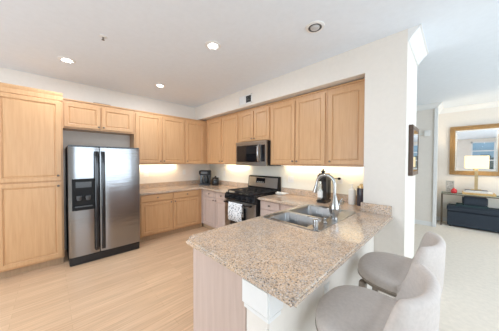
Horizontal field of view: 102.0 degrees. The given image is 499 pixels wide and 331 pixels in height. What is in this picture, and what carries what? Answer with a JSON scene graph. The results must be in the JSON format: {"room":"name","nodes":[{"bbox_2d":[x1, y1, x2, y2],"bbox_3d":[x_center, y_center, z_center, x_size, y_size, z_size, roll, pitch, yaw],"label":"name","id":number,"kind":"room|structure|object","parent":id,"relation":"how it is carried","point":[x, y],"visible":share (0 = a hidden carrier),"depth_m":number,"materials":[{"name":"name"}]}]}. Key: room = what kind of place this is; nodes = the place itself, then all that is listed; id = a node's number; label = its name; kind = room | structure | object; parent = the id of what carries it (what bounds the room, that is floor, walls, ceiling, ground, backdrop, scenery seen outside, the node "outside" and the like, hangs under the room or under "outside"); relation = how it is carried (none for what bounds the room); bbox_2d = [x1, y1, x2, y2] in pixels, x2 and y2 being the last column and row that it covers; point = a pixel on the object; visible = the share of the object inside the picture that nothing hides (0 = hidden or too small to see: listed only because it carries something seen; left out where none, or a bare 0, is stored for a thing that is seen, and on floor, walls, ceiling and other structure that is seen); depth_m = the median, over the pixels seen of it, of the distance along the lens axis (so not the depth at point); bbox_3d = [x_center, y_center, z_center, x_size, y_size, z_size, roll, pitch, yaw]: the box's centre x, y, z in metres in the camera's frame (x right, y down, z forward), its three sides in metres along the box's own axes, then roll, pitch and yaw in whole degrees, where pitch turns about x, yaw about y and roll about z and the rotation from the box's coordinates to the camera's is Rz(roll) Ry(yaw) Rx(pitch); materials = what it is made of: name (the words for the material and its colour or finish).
{"room":"kitchen","nodes":[
{"label":"kitchen","id":0,"kind":"room"},
{"bbox_2d":[0,223,209,330],"bbox_3d":[-1.891,1.495,1.935,6.650,0.100,4.080,-1,2,-45],"label":"floor","id":1,"kind":"structure","parent":0,"point":[149,287],"depth_m":2.27,"materials":[{"name":"brown wood"}]},
{"bbox_2d":[0,82,64,278],"bbox_3d":[-3.102,0.199,2.886,0.645,2.450,0.682,-1,2,-45],"label":"pantry cabinet","id":2,"kind":"object","parent":1,"relation":"on","point":[31,119],"visible":1,"depth_m":2.67,"materials":[{"name":"brown wood"}]},
{"bbox_2d":[65,145,139,266],"bbox_3d":[-2.438,0.560,3.372,0.905,1.712,0.834,-1,2,-45],"label":"refrigerator","id":3,"kind":"object","parent":1,"relation":"on","point":[103,183],"visible":1,"depth_m":3.06,"materials":[{"name":"silver metal"}]},
{"bbox_2d":[139,189,201,242],"bbox_3d":[-1.702,0.964,4.309,1.320,0.873,0.639,-1,2,-45],"label":"base cabinet","id":4,"kind":"object","parent":1,"relation":"on","point":[162,214],"visible":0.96,"depth_m":4.02,"materials":[{"name":"brown wood"}]},
{"bbox_2d":[201,189,225,229],"bbox_3d":[-0.739,0.961,4.611,0.639,0.873,1.560,-1,2,-45],"label":"base cabinet","id":5,"kind":"object","parent":1,"relation":"on","point":[212,203],"visible":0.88,"depth_m":4.24,"materials":[{"name":"brown wood"}]},
{"bbox_2d":[140,179,247,195],"bbox_3d":[-1.184,0.458,4.159,1.899,0.145,1.567,-1,2,-45],"label":"countertop","id":6,"kind":"structure","parent":5,"relation":"on","point":[163,187],"depth_m":4.44,"materials":[{"name":"stone"}]},
{"bbox_2d":[199,170,210,184],"bbox_3d":[-1.081,0.296,4.904,0.260,0.360,0.264,0,1,0],"label":"coffee maker","id":7,"kind":"object","parent":6,"relation":"on","point":[205,175],"visible":1,"depth_m":4.84,"materials":[{"name":"grey plastic"}]},
{"bbox_2d":[212,176,218,185],"bbox_3d":[-0.820,0.365,4.872,0.162,0.224,0.162,-1,2,-45],"label":"canister","id":8,"kind":"object","parent":6,"relation":"on","point":[215,180],"visible":1,"depth_m":4.81,"materials":[{"name":"black metal"}]},
{"bbox_2d":[193,248,246,330],"bbox_3d":[0.567,1.012,2.119,2.272,0.872,0.630,-1,2,-45],"label":"base cabinet","id":9,"kind":"object","parent":1,"relation":"on","point":[218,305],"visible":0.24,"depth_m":1.29,"materials":[{"name":"brown wood"}]},
{"bbox_2d":[186,187,392,307],"bbox_3d":[0.389,0.497,2.264,2.313,0.145,1.763,-1,2,-45],"label":"countertop","id":10,"kind":"structure","parent":9,"relation":"on","point":[288,262],"depth_m":1.38,"materials":[{"name":"stone"}]},
{"bbox_2d":[275,192,288,194],"bbox_3d":[0.556,0.484,3.502,0.140,0.045,0.256,-1,2,-45],"label":"spoon rest","id":11,"kind":"object","parent":10,"relation":"on","point":[277,193],"visible":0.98,"depth_m":3.49,"materials":[{"name":"white ceramic"}]},
{"bbox_2d":[263,204,355,231],"bbox_3d":[0.670,0.589,2.183,0.930,0.272,0.620,-1,2,-45],"label":"sink","id":12,"kind":"object","parent":10,"relation":"in","point":[302,216],"depth_m":2.19,"materials":[{"name":"silver metal"}]},
{"bbox_2d":[316,169,330,203],"bbox_3d":[1.059,0.284,2.867,0.210,0.472,0.140,-1,2,-45],"label":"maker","id":13,"kind":"object","parent":10,"relation":"on","point":[324,194],"visible":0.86,"depth_m":2.81,"materials":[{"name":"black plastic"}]},
{"bbox_2d":[317,190,322,197],"bbox_3d":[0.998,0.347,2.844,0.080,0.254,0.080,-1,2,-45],"label":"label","id":14,"kind":"object","parent":13,"relation":"on","point":[319,193],"depth_m":2.81,"materials":[{"name":"paper"}]},
{"bbox_2d":[313,173,342,219],"bbox_3d":[0.788,0.305,2.068,0.123,0.448,0.288,-1,2,-45],"label":"faucet","id":15,"kind":"object","parent":10,"relation":"on","point":[334,208],"visible":1,"depth_m":1.98,"materials":[{"name":"silver metal"}]},
{"bbox_2d":[348,184,355,204],"bbox_3d":[1.390,0.388,2.739,0.090,0.272,0.090,-1,2,-45],"label":"soap bottle","id":16,"kind":"object","parent":10,"relation":"on","point":[351,192],"visible":1,"depth_m":2.71,"materials":[{"name":"white plastic"}]},
{"bbox_2d":[357,184,362,205],"bbox_3d":[1.463,0.381,2.650,0.100,0.288,0.100,-1,2,-45],"label":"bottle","id":17,"kind":"object","parent":10,"relation":"on","point":[360,187],"visible":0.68,"depth_m":2.62,"materials":[{"name":"black glass"}]},
{"bbox_2d":[224,175,280,225],"bbox_3d":[0.032,0.812,3.711,0.752,1.210,0.775,-1,2,-45],"label":"gas range","id":18,"kind":"object","parent":1,"relation":"on","point":[258,186],"visible":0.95,"depth_m":3.64,"materials":[{"name":"silver metal"}]},
{"bbox_2d":[228,201,242,221],"bbox_3d":[-0.243,0.796,3.466,0.047,0.310,0.365,-1,2,-45],"label":"dish towel","id":19,"kind":"object","parent":18,"relation":"hanging from","point":[235,210],"visible":0.95,"depth_m":3.44,"materials":[{"name":"white fabric"}]},
{"bbox_2d":[226,191,274,198],"bbox_3d":[0.039,0.511,3.712,0.605,0.039,0.775,-1,2,-45],"label":"cooktop","id":20,"kind":"object","parent":18,"relation":"in","point":[240,195],"depth_m":3.48,"materials":[{"name":"black metal"}]},
{"bbox_2d":[260,200,294,215],"bbox_3d":[0.658,0.992,3.191,0.639,0.873,0.828,-1,2,-45],"label":"base cabinet","id":21,"kind":"object","parent":1,"relation":"on","point":[266,207],"visible":0.17,"depth_m":3.11,"materials":[{"name":"brown wood"}]},
{"bbox_2d":[0,67,209,249],"bbox_3d":[-3.211,0.001,3.361,6.500,2.827,0.150,-1,2,-45],"label":"wall","id":22,"kind":"structure","parent":0,"point":[70,90],"depth_m":3.80,"materials":[{"name":"paint"}]},
{"bbox_2d":[62,98,133,135],"bbox_3d":[-2.627,-0.819,3.557,1.002,0.462,0.359,-1,2,-45],"label":"upper cabinet","id":23,"kind":"object","parent":22,"relation":"attached to","point":[81,116],"visible":0.9,"depth_m":3.41,"materials":[{"name":"brown wood"}]},
{"bbox_2d":[143,171,148,176],"bbox_3d":[-2.182,0.179,4.264,0.100,0.118,0.010,-1,2,-45],"label":"light switch","id":24,"kind":"object","parent":22,"relation":"attached to","point":[145,173],"visible":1,"depth_m":4.27,"materials":[{"name":"white plastic"}]},
{"bbox_2d":[130,110,184,163],"bbox_3d":[-1.905,-0.547,4.274,1.022,1.028,0.359,-1,2,-45],"label":"upper cabinet","id":25,"kind":"object","parent":22,"relation":"attached to","point":[159,138],"visible":0.94,"depth_m":4.13,"materials":[{"name":"brown wood"}]},
{"bbox_2d":[139,164,176,164],"bbox_3d":[-1.972,-0.024,4.361,0.830,0.020,0.060,-1,2,-45],"label":"light","id":26,"kind":"object","parent":25,"relation":"attached to","point":[139,164],"visible":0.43,"depth_m":4.33,"materials":[{"name":"white plastic"}]},
{"bbox_2d":[140,179,247,188],"bbox_3d":[-1.184,0.437,4.158,1.899,0.104,1.567,-1,2,-45],"label":"backsplash","id":27,"kind":"structure","parent":22,"relation":"attached to","point":[177,183],"depth_m":4.61,"materials":[{"name":"stone"}]},
{"bbox_2d":[185,118,206,163],"bbox_3d":[-1.234,-0.558,4.934,0.858,1.028,0.359,-1,2,-45],"label":"upper cabinet","id":28,"kind":"object","parent":22,"relation":"attached to","point":[195,130],"visible":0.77,"depth_m":4.71,"materials":[{"name":"brown wood"}]},
{"bbox_2d":[0,0,498,107],"bbox_3d":[1.057,-1.420,1.672,10.550,0.100,8.500,-1,2,-45],"label":"ceiling","id":29,"kind":"structure","parent":0,"point":[148,43],"depth_m":2.23,"materials":[{"name":"paint"}]},
{"bbox_2d":[57,56,75,63],"bbox_3d":[-2.417,-1.393,2.677,0.184,0.010,0.184,-1,2,-45],"label":"recessed light","id":30,"kind":"object","parent":29,"relation":"in","point":[64,59],"visible":1,"depth_m":2.66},
{"bbox_2d":[99,34,106,40],"bbox_3d":[-1.573,-1.367,2.171,0.072,0.038,0.072,-1,2,-45],"label":"sprinkler","id":31,"kind":"object","parent":29,"relation":"attached to","point":[103,37],"visible":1,"depth_m":2.16,"materials":[{"name":"grey metal"}]},
{"bbox_2d":[154,83,165,87],"bbox_3d":[-1.579,-1.407,3.566,0.184,0.010,0.184,-1,2,-45],"label":"recessed light","id":32,"kind":"object","parent":29,"relation":"in","point":[157,84],"visible":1,"depth_m":3.55,"materials":[{"name":"white"}]},
{"bbox_2d":[205,41,220,49],"bbox_3d":[-0.421,-1.381,2.333,0.184,0.010,0.184,-1,2,-45],"label":"recessed light","id":33,"kind":"object","parent":29,"relation":"in","point":[212,45],"visible":1,"depth_m":2.32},
{"bbox_2d":[305,21,324,32],"bbox_3d":[0.651,-1.367,2.008,0.184,0.020,0.184,-1,2,-45],"label":"recessed light","id":34,"kind":"object","parent":29,"relation":"in","point":[315,26],"visible":1,"depth_m":1.99,"materials":[{"name":"grey plastic"}]},
{"bbox_2d":[195,45,364,120],"bbox_3d":[0.242,-1.253,3.936,0.743,0.322,3.834,-1,2,-45],"label":"soffit","id":35,"kind":"structure","parent":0,"point":[348,66],"depth_m":2.94,"materials":[{"name":"paint"}]},
{"bbox_2d":[239,93,251,105],"bbox_3d":[-0.072,-1.209,3.715,0.014,0.160,0.330,-1,2,-45],"label":"air vent","id":36,"kind":"object","parent":35,"relation":"in","point":[246,99],"visible":1,"depth_m":3.71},
{"bbox_2d":[210,164,363,195],"bbox_3d":[0.396,0.158,4.117,0.300,2.505,3.834,-1,2,-45],"label":"wall","id":37,"kind":"structure","parent":0,"point":[305,177],"depth_m":3.48,"materials":[{"name":"paint"}]},
{"bbox_2d":[206,116,221,163],"bbox_3d":[-0.735,-0.568,4.783,0.359,1.056,0.618,-1,2,-45],"label":"upper cabinet","id":38,"kind":"object","parent":37,"relation":"attached to","point":[214,125],"visible":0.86,"depth_m":4.65,"materials":[{"name":"brown wood"}]},
{"bbox_2d":[221,111,239,163],"bbox_3d":[-0.307,-0.558,4.348,0.359,1.056,0.598,-1,2,-45],"label":"upper cabinet","id":39,"kind":"object","parent":37,"relation":"attached to","point":[230,123],"visible":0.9,"depth_m":4.24,"materials":[{"name":"brown wood"}]},
{"bbox_2d":[240,103,270,141],"bbox_3d":[0.180,-0.760,3.849,0.359,0.632,0.785,-1,2,-45],"label":"upper cabinet","id":40,"kind":"object","parent":37,"relation":"attached to","point":[255,123],"visible":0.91,"depth_m":3.71,"materials":[{"name":"brown wood"}]},
{"bbox_2d":[236,140,280,165],"bbox_3d":[0.134,-0.220,3.816,0.480,0.440,0.781,-1,2,-45],"label":"microwave oven","id":41,"kind":"object","parent":40,"relation":"attached to","point":[252,153],"visible":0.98,"depth_m":3.61,"materials":[{"name":"silver metal"}]},
{"bbox_2d":[288,175,293,182],"bbox_3d":[0.728,0.237,3.559,0.010,0.118,0.120,-1,2,-45],"label":"light switch","id":42,"kind":"object","parent":37,"relation":"attached to","point":[290,178],"visible":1,"depth_m":3.56,"materials":[{"name":"white plastic"}]},
{"bbox_2d":[270,88,327,165],"bbox_3d":[0.806,-0.534,3.216,0.359,1.056,0.998,-1,2,-45],"label":"upper cabinet","id":43,"kind":"object","parent":37,"relation":"attached to","point":[298,123],"visible":0.98,"depth_m":3.05,"materials":[{"name":"brown wood"}]},
{"bbox_2d":[283,165,363,167],"bbox_3d":[1.062,0.008,3.110,0.060,0.020,1.300,-1,2,-45],"label":"light","id":44,"kind":"object","parent":43,"relation":"attached to","point":[283,165],"visible":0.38,"depth_m":3.02,"materials":[{"name":"white plastic"}]},
{"bbox_2d":[281,187,391,215],"bbox_3d":[1.045,0.467,2.916,0.464,0.104,1.753,-1,2,-45],"label":"backsplash","id":45,"kind":"structure","parent":37,"relation":"attached to","point":[365,207],"depth_m":2.78,"materials":[{"name":"stone"}]},
{"bbox_2d":[337,176,342,183],"bbox_3d":[1.322,0.213,2.956,0.008,0.118,0.075,-1,2,-45],"label":"wall outlet","id":46,"kind":"object","parent":37,"relation":"attached to","point":[340,181],"visible":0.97,"depth_m":2.95,"materials":[{"name":"white plastic"}]},
{"bbox_2d":[327,78,364,165],"bbox_3d":[1.331,-0.523,2.683,0.359,1.056,0.495,-1,2,-45],"label":"upper cabinet","id":47,"kind":"object","parent":37,"relation":"attached to","point":[346,102],"visible":0.85,"depth_m":2.58,"materials":[{"name":"brown wood"}]},
{"bbox_2d":[247,236,373,330],"bbox_3d":[0.687,1.020,1.683,1.830,0.873,0.160,-1,2,-45],"label":"wall","id":48,"kind":"structure","parent":0,"point":[301,318],"depth_m":1.26,"materials":[{"name":"paint"}]},
{"bbox_2d":[242,278,282,323],"bbox_3d":[0.066,0.678,1.059,0.122,0.167,0.192,-1,2,-45],"label":"trim","id":49,"kind":"structure","parent":48,"relation":"attached to","point":[261,303],"depth_m":1.00,"materials":[{"name":"white wood"}]},
{"bbox_2d":[324,282,328,294],"bbox_3d":[0.541,0.889,1.418,0.075,0.118,0.008,-1,2,-45],"label":"wall outlet","id":50,"kind":"object","parent":48,"relation":"attached to","point":[326,287],"visible":0.47,"depth_m":1.41,"materials":[{"name":"white plastic"}]},
{"bbox_2d":[363,29,416,298],"bbox_3d":[1.718,0.031,2.455,0.743,2.827,0.386,-1,2,-45],"label":"wall column","id":51,"kind":"structure","parent":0,"point":[390,106],"depth_m":2.17,"materials":[{"name":"paint"}]},
{"bbox_2d":[408,124,418,175],"bbox_3d":[1.876,-0.165,2.307,0.460,0.545,0.040,-1,2,-45],"label":"wall picture","id":52,"kind":"object","parent":51,"relation":"attached to","point":[413,146],"visible":1,"depth_m":2.16,"materials":[{"name":"brown wood"}]},
{"bbox_2d":[408,24,428,65],"bbox_3d":[1.893,-1.316,2.255,0.743,0.125,0.105,-1,2,-45],"label":"trim","id":53,"kind":"structure","parent":51,"relation":"attached to","point":[416,38],"depth_m":2.16,"materials":[{"name":"white paint"}]},
{"bbox_2d":[415,109,438,221],"bbox_3d":[3.049,-0.041,6.529,0.930,2.827,4.410,-1,2,-45],"label":"wall","id":54,"kind":"structure","parent":0,"point":[424,118],"depth_m":4.76,"materials":[{"name":"paint"}]},
{"bbox_2d":[415,219,431,225],"bbox_3d":[3.520,1.345,5.399,0.015,0.100,2.025,-1,2,-45],"label":"baseboard","id":55,"kind":"structure","parent":54,"relation":"attached to","point":[421,222],"depth_m":4.78,"materials":[{"name":"white wood"}]},
{"bbox_2d":[419,130,429,135],"bbox_3d":[4.074,-0.752,4.780,0.044,0.130,0.300,-1,2,-45],"label":"door chime","id":56,"kind":"object","parent":54,"relation":"attached to","point":[427,132],"visible":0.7,"depth_m":4.70,"materials":[{"name":"white plastic"}]},
{"bbox_2d":[417,102,441,110],"bbox_3d":[3.544,-1.373,5.270,0.100,0.115,2.160,-1,2,-45],"label":"trim","id":57,"kind":"structure","parent":54,"relation":"attached to","point":[431,105],"depth_m":4.67,"materials":[{"name":"white paint"}]},
{"bbox_2d":[432,108,438,226],"bbox_3d":[4.263,0.053,4.636,0.075,2.717,0.065,-1,2,-45],"label":"trim","id":58,"kind":"structure","parent":54,"relation":"attached to","point":[435,157],"depth_m":4.61,"materials":[{"name":"white paint"}]},
{"bbox_2d":[438,102,443,113],"bbox_3d":[4.545,-1.361,4.809,0.880,0.115,0.100,-1,2,-45],"label":"trim","id":59,"kind":"structure","parent":54,"relation":"attached to","point":[441,107],"depth_m":4.82,"materials":[{"name":"white paint"}]},
{"bbox_2d":[414,220,498,330],"bbox_3d":[1.049,1.507,1.727,10.550,0.100,8.500,-1,2,-45],"label":"floor","id":60,"kind":"structure","parent":0,"point":[469,301],"depth_m":2.59,"materials":[{"name":"beige carpet"}]},
{"bbox_2d":[315,262,440,330],"bbox_3d":[0.651,1.000,1.089,0.588,0.935,0.539,-1,2,-45],"label":"counter stool","id":61,"kind":"object","parent":60,"relation":"on","point":[416,307],"visible":1,"depth_m":1.05,"materials":[{"name":"beige fabric"}]},
{"bbox_2d":[358,231,445,296],"bbox_3d":[1.168,0.992,1.598,0.588,0.935,0.539,-1,2,-45],"label":"counter stool","id":62,"kind":"object","parent":60,"relation":"on","point":[385,272],"visible":0.54,"depth_m":1.48,"materials":[{"name":"beige fabric"}]},
{"bbox_2d":[440,192,498,224],"bbox_3d":[5.156,1.035,4.422,0.385,0.765,1.398,-1,2,-45],"label":"console table","id":63,"kind":"object","parent":60,"relation":"on","point":[442,193],"visible":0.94,"depth_m":4.77,"materials":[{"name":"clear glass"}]},
{"bbox_2d":[446,180,453,191],"bbox_3d":[4.828,0.503,4.868,0.065,0.280,0.140,-1,2,-45],"label":"photo frame","id":64,"kind":"object","parent":63,"relation":"on","point":[449,184],"visible":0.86,"depth_m":4.85,"materials":[{"name":"silver metal"}]},
{"bbox_2d":[447,181,452,191],"bbox_3d":[4.811,0.504,4.852,0.007,0.244,0.104,-1,2,-45],"label":"print","id":65,"kind":"object","parent":64,"relation":"attached to","point":[449,183],"depth_m":4.85},
{"bbox_2d":[462,191,496,196],"bbox_3d":[5.084,0.627,4.492,0.300,0.048,0.490,-1,2,-45],"label":"serving tray","id":66,"kind":"object","parent":63,"relation":"on","point":[466,193],"visible":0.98,"depth_m":4.38,"materials":[{"name":"brown wood"}]},
{"bbox_2d":[463,190,492,193],"bbox_3d":[5.074,0.612,4.496,0.248,0.052,0.430,-1,2,-45],"label":"book","id":67,"kind":"object","parent":66,"relation":"on","point":[463,190],"visible":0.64,"depth_m":4.41,"materials":[{"name":"paper"}]},
{"bbox_2d":[465,189,487,192],"bbox_3d":[5.056,0.569,4.512,0.230,0.034,0.340,-1,2,-45],"label":"book","id":68,"kind":"object","parent":67,"relation":"on","point":[466,190],"visible":0.98,"depth_m":4.47,"materials":[{"name":"paper"}]},
{"bbox_2d":[465,156,488,190],"bbox_3d":[5.061,0.167,4.508,0.220,0.767,0.350,-1,2,-45],"label":"table lamp","id":69,"kind":"object","parent":68,"relation":"on","point":[471,162],"visible":0.99,"depth_m":4.45,"materials":[{"name":"white fabric"}]},
{"bbox_2d":[447,203,498,232],"bbox_3d":[5.146,1.175,4.438,0.350,0.485,1.170,-1,2,-45],"label":"storage bench","id":70,"kind":"object","parent":60,"relation":"on","point":[475,218],"visible":0.96,"depth_m":4.43,"materials":[{"name":"blue fabric"}]},
{"bbox_2d":[456,202,488,208],"bbox_3d":[4.999,0.907,4.554,0.260,0.044,0.490,-1,2,-45],"label":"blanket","id":71,"kind":"object","parent":70,"relation":"on","point":[457,204],"visible":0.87,"depth_m":4.48,"materials":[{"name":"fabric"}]},
{"bbox_2d":[462,196,487,206],"bbox_3d":[5.024,0.787,4.513,0.240,0.194,0.380,-1,2,-45],"label":"storage box","id":72,"kind":"object","parent":71,"relation":"on","point":[467,200],"visible":0.93,"depth_m":4.43,"materials":[{"name":"blue fabric"}]},
{"bbox_2d":[437,107,498,217],"bbox_3d":[6.307,0.019,3.773,0.150,2.827,4.090,-1,2,-45],"label":"wall","id":73,"kind":"structure","parent":0,"point":[487,115],"depth_m":4.92,"materials":[{"name":"paint"}]},
{"bbox_2d":[437,216,446,221],"bbox_3d":[6.197,1.383,3.789,0.015,0.100,3.925,-1,2,-45],"label":"baseboard","id":74,"kind":"structure","parent":73,"relation":"attached to","point":[438,217],"depth_m":5.11,"materials":[{"name":"white wood"}]},
{"bbox_2d":[439,101,498,113],"bbox_3d":[6.169,-1.336,3.714,0.100,0.115,3.940,-1,2,-45],"label":"trim","id":75,"kind":"structure","parent":73,"relation":"attached to","point":[493,104],"depth_m":4.72,"materials":[{"name":"white paint"}]},
{"bbox_2d":[449,123,498,175],"bbox_3d":[5.253,-0.352,4.693,0.054,1.160,0.860,-1,2,-45],"label":"wall mirror","id":76,"kind":"object","parent":73,"relation":"attached to","point":[474,140],"visible":0.96,"depth_m":4.71,"materials":[{"name":"brown wood"}]},
{"bbox_2d":[456,129,496,169],"bbox_3d":[5.265,-0.352,4.705,0.020,0.920,0.620,-1,2,-45],"label":"mirror glass","id":77,"kind":"object","parent":76,"relation":"attached to","point":[469,142],"depth_m":4.69,"materials":[{"name":"silver mirror"}]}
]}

